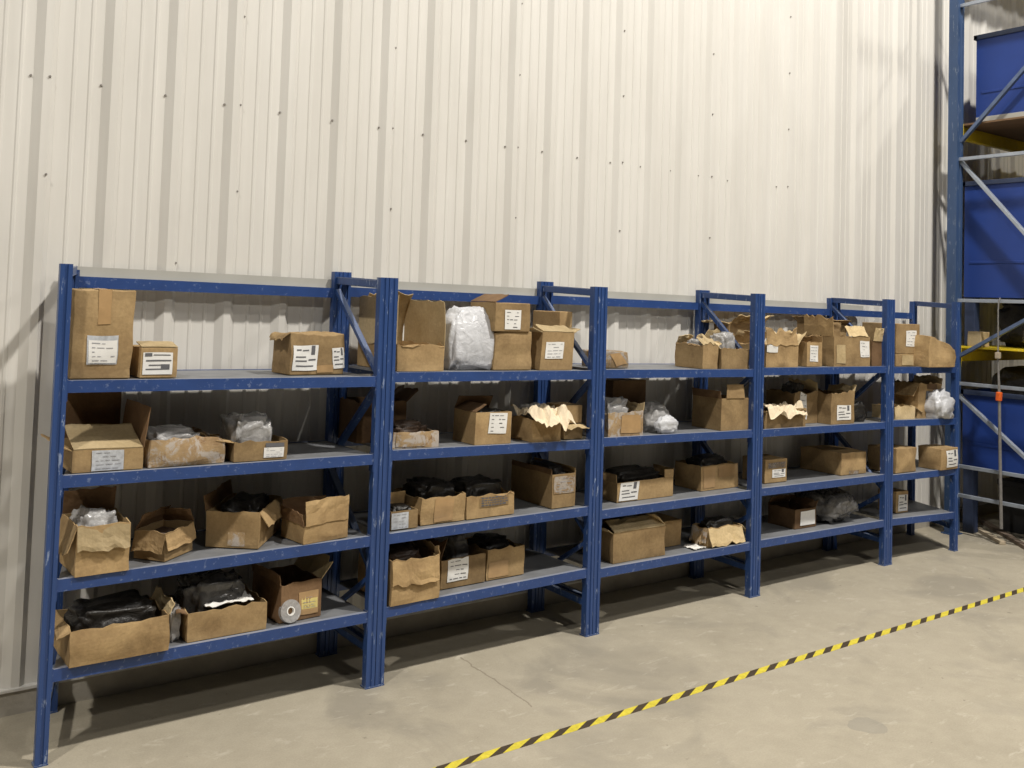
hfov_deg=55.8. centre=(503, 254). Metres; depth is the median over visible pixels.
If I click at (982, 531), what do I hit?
batten
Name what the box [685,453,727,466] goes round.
bag
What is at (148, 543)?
cardboard box
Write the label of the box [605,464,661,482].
bag
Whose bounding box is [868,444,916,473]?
cardboard box
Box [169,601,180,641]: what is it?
plastic bag
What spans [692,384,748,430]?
cardboard box
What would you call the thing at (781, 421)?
cardboard box
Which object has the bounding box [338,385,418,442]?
cardboard box
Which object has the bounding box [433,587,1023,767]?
tape
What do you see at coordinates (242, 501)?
bag
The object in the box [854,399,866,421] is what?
bag
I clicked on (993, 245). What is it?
tub
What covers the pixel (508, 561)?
cardboard box
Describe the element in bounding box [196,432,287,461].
cardboard box
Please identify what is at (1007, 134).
rack
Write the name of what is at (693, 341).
plastic bag
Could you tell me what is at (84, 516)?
plastic bag
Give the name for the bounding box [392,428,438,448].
cardboard box
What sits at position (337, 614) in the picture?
shelving rack
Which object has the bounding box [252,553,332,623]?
cardboard box
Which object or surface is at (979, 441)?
tub
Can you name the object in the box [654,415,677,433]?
bag
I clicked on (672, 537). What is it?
cardboard box
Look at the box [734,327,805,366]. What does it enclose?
cardboard box
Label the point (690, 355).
cardboard box
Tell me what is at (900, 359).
cardboard box
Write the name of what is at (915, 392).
cardboard box
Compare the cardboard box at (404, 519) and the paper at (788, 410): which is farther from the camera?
the paper at (788, 410)
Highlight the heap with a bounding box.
[991,366,1023,394]
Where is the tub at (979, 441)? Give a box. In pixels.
[962,389,1023,473]
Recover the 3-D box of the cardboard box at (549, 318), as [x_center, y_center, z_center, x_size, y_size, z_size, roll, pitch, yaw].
[0.292,0.509,5.847,0.103,0.333,0.262,5,-4,-36]
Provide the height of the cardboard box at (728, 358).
0.258 m
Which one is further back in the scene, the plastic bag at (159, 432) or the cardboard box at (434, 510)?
the cardboard box at (434, 510)
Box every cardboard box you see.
[41,392,150,472]
[54,586,174,667]
[58,486,130,577]
[67,288,135,378]
[130,341,177,377]
[131,505,195,561]
[143,427,224,467]
[165,583,266,642]
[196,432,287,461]
[203,479,281,548]
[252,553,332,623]
[269,331,344,374]
[281,495,348,544]
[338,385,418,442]
[357,291,445,370]
[358,539,439,606]
[389,490,417,530]
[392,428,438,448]
[394,488,465,525]
[413,538,485,589]
[453,395,511,444]
[464,488,513,519]
[465,536,524,580]
[471,294,529,331]
[490,331,531,369]
[511,415,560,441]
[511,457,575,508]
[530,324,580,369]
[533,310,571,330]
[546,402,581,422]
[560,423,588,439]
[582,349,627,367]
[582,513,665,563]
[585,401,644,436]
[602,464,673,502]
[605,378,645,403]
[650,512,681,546]
[675,334,721,368]
[675,460,737,490]
[689,522,745,547]
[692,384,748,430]
[696,329,748,368]
[702,314,770,342]
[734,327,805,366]
[742,454,786,483]
[763,408,806,428]
[766,378,817,422]
[768,494,817,528]
[792,316,851,335]
[798,334,822,366]
[800,445,865,475]
[804,314,869,366]
[817,383,855,424]
[862,322,919,353]
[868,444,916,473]
[870,328,883,365]
[872,403,922,419]
[878,488,907,512]
[894,354,913,365]
[894,374,942,417]
[914,335,955,367]
[918,444,957,470]
[967,331,989,346]
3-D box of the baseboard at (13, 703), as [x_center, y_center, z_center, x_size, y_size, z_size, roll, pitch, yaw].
[1.330,2.249,6.917,17.200,0.154,0.128,4,-3,-36]
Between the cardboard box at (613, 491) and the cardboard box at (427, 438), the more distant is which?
the cardboard box at (613, 491)
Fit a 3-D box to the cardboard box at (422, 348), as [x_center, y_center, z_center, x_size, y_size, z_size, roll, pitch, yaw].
[-0.545,0.395,5.163,0.299,0.422,0.445,5,-4,-36]
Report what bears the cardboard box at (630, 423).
on the shelving rack at (682, 497)
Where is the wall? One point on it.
(782, 150)
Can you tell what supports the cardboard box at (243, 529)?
on the shelving rack at (337, 614)
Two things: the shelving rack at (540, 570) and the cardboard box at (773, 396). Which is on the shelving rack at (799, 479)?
the cardboard box at (773, 396)
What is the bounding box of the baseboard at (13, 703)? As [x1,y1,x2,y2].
[0,503,998,717]
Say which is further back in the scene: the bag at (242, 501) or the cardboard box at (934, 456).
the cardboard box at (934, 456)
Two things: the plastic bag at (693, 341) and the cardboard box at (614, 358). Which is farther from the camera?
the plastic bag at (693, 341)
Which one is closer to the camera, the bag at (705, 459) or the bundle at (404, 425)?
the bundle at (404, 425)
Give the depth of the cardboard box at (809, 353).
6.90 m
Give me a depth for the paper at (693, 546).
6.19 m
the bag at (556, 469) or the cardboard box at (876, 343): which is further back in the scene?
the cardboard box at (876, 343)
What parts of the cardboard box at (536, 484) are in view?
printed panel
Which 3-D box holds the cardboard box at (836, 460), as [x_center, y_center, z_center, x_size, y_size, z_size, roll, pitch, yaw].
[2.514,1.563,7.374,0.330,0.172,0.379,5,-4,-36]
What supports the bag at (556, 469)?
in the cardboard box at (536, 484)
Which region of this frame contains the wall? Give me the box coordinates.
[0,0,1023,688]
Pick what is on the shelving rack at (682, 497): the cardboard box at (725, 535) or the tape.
the cardboard box at (725, 535)
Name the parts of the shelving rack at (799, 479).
post, post, rail, shelf panel, shelf panel, shelf panel, post, shelf panel, post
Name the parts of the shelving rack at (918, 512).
post, rail, post, shelf panel, shelf panel, shelf panel, post, post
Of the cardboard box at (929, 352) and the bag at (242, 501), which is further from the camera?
the cardboard box at (929, 352)
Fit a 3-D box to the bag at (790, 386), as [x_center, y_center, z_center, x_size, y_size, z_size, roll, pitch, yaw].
[2.121,1.068,7.085,0.160,0.285,0.150,4,-3,-36]
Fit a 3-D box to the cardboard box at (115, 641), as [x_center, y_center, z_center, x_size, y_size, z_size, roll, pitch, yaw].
[-1.682,1.580,4.128,0.483,0.202,0.318,4,-3,-36]
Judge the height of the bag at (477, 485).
0.184 m
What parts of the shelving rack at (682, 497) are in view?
post, post, rail, shelf panel, shelf panel, shelf panel, shelf panel, post, post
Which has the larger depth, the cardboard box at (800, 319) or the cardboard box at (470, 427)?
the cardboard box at (800, 319)
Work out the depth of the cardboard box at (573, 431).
5.57 m
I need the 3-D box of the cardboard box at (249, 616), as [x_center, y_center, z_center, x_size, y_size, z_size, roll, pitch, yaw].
[-1.342,1.632,4.431,0.419,0.149,0.305,4,-3,-36]
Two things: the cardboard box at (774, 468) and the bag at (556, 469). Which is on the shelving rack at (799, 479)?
the cardboard box at (774, 468)
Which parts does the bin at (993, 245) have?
leg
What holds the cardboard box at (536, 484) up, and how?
on the shelving rack at (540, 570)
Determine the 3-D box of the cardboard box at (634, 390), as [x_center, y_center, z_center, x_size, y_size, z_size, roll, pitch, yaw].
[0.759,0.962,6.271,0.293,0.306,0.176,5,-4,-36]
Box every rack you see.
[31,264,388,767]
[328,272,600,686]
[538,282,759,635]
[699,290,890,596]
[831,298,959,564]
[941,0,1023,534]
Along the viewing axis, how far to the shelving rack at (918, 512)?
7.77 m
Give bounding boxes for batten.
[978,518,1023,548]
[978,526,1005,544]
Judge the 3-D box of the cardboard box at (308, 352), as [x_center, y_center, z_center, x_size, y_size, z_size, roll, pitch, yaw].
[-0.984,0.485,4.784,0.347,0.209,0.200,5,-4,-40]
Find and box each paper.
[204,591,253,607]
[511,403,576,430]
[683,544,705,549]
[763,400,807,419]
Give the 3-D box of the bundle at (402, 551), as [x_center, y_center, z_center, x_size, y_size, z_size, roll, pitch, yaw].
[-0.560,1.616,5.005,0.223,0.249,0.238,4,-3,-36]
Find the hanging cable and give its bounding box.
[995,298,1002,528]
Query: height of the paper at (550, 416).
0.144 m
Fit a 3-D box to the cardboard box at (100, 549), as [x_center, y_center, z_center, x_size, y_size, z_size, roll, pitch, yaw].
[-1.739,1.163,4.077,0.264,0.310,0.295,3,-3,-36]
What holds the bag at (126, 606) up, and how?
in the cardboard box at (115, 641)
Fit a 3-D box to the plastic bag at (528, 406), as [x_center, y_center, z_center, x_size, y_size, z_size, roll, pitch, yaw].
[0.161,0.944,5.519,0.146,0.191,0.098,4,-3,-36]
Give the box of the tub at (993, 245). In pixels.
[964,182,1023,299]
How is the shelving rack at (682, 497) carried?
on the floor
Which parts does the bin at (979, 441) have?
leg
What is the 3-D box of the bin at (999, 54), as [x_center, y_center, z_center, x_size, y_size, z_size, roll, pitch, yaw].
[4.975,-1.525,8.538,1.236,0.796,1.021,4,-3,-36]
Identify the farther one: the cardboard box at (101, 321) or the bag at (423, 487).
the bag at (423, 487)
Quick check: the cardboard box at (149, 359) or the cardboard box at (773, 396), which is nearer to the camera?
the cardboard box at (149, 359)
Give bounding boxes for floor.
[0,512,1023,767]
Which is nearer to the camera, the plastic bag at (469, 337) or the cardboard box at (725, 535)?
the plastic bag at (469, 337)
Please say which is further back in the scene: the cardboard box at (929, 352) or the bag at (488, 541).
the cardboard box at (929, 352)
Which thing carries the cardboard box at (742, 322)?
on the shelving rack at (799, 479)
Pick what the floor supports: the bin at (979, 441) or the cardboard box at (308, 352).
the bin at (979, 441)
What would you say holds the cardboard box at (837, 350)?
on the shelving rack at (799, 479)
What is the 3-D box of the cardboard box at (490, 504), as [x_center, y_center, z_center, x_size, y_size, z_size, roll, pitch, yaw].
[-0.150,1.350,5.339,0.324,0.140,0.294,4,-3,-36]
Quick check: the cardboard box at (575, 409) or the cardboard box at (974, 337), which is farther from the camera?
the cardboard box at (974, 337)
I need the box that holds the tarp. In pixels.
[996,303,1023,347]
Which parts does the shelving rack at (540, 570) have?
post, post, rail, shelf panel, shelf panel, shelf panel, shelf panel, post, post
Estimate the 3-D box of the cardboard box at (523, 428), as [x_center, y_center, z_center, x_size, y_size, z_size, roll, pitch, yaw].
[0.188,0.980,5.499,0.220,0.143,0.200,5,-4,-36]
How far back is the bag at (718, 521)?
6.31 m
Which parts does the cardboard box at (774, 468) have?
printed panel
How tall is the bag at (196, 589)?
0.240 m
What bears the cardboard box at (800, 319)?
on the shelving rack at (799, 479)
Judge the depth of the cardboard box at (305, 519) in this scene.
4.62 m
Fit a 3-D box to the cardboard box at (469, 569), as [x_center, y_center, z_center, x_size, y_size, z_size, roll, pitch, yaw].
[-0.300,1.639,5.275,0.292,0.258,0.311,3,-3,-36]
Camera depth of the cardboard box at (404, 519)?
4.90 m
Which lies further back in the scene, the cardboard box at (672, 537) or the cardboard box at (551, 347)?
the cardboard box at (672, 537)
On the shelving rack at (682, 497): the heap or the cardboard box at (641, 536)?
the cardboard box at (641, 536)
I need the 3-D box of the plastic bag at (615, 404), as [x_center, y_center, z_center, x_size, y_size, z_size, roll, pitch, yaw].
[0.645,0.967,5.847,0.200,0.212,0.140,4,-3,-36]
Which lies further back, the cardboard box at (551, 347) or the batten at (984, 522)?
the batten at (984, 522)
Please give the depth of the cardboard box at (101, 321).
4.06 m
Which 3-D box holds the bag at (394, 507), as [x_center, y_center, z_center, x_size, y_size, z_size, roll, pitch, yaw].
[-0.541,1.330,4.949,0.125,0.101,0.104,4,-3,-36]
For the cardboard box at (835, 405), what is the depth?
7.05 m
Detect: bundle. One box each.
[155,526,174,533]
[388,542,420,560]
[393,419,426,432]
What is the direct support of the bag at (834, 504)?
on the shelving rack at (799, 479)
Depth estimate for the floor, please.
4.77 m
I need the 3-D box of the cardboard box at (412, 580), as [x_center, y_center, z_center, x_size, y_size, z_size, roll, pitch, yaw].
[-0.537,1.614,4.994,0.292,0.273,0.362,3,-3,-36]
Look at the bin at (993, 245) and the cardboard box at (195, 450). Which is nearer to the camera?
the cardboard box at (195, 450)
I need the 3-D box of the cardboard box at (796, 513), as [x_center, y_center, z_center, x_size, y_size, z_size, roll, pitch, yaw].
[2.098,1.854,6.993,0.274,0.195,0.247,5,-4,-36]
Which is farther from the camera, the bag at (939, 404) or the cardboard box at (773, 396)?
the bag at (939, 404)
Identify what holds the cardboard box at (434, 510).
on the shelving rack at (540, 570)
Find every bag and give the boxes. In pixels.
[63,589,156,631]
[69,504,117,526]
[146,424,199,439]
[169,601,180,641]
[172,568,244,613]
[219,411,272,442]
[221,491,269,511]
[390,503,411,511]
[402,476,454,498]
[444,306,495,369]
[444,534,468,560]
[449,474,501,496]
[467,532,509,549]
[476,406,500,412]
[520,402,541,419]
[531,460,565,474]
[605,396,627,413]
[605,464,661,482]
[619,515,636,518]
[643,401,669,431]
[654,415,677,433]
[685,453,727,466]
[687,338,702,345]
[700,516,733,527]
[710,332,735,348]
[781,381,805,393]
[795,487,857,523]
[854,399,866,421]
[924,388,954,418]
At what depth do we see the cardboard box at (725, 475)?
6.40 m
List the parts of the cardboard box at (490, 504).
printed panel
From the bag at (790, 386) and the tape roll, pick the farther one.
the bag at (790, 386)
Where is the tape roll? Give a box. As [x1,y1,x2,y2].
[278,599,300,622]
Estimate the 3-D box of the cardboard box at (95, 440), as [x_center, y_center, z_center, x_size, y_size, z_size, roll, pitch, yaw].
[-1.776,0.765,4.203,0.368,0.292,0.392,4,-4,-36]
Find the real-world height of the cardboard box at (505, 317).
0.207 m
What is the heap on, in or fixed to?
in the bin at (979, 441)
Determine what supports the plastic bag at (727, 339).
in the cardboard box at (728, 358)
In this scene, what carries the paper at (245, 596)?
in the cardboard box at (249, 616)
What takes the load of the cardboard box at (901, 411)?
on the shelving rack at (918, 512)
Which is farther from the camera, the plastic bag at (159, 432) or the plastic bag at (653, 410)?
the plastic bag at (653, 410)
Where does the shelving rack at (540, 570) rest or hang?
on the floor
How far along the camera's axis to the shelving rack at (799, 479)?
7.06 m
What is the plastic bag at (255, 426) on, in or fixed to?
in the cardboard box at (250, 450)
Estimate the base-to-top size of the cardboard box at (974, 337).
0.132 m
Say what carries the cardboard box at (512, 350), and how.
on the shelving rack at (540, 570)
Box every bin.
[961,388,1023,533]
[963,177,1023,345]
[974,26,1023,120]
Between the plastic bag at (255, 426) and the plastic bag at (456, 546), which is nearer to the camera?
the plastic bag at (255, 426)
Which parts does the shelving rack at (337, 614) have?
post, post, rail, shelf panel, shelf panel, shelf panel, shelf panel, post, post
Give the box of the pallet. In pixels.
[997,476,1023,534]
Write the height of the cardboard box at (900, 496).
0.174 m

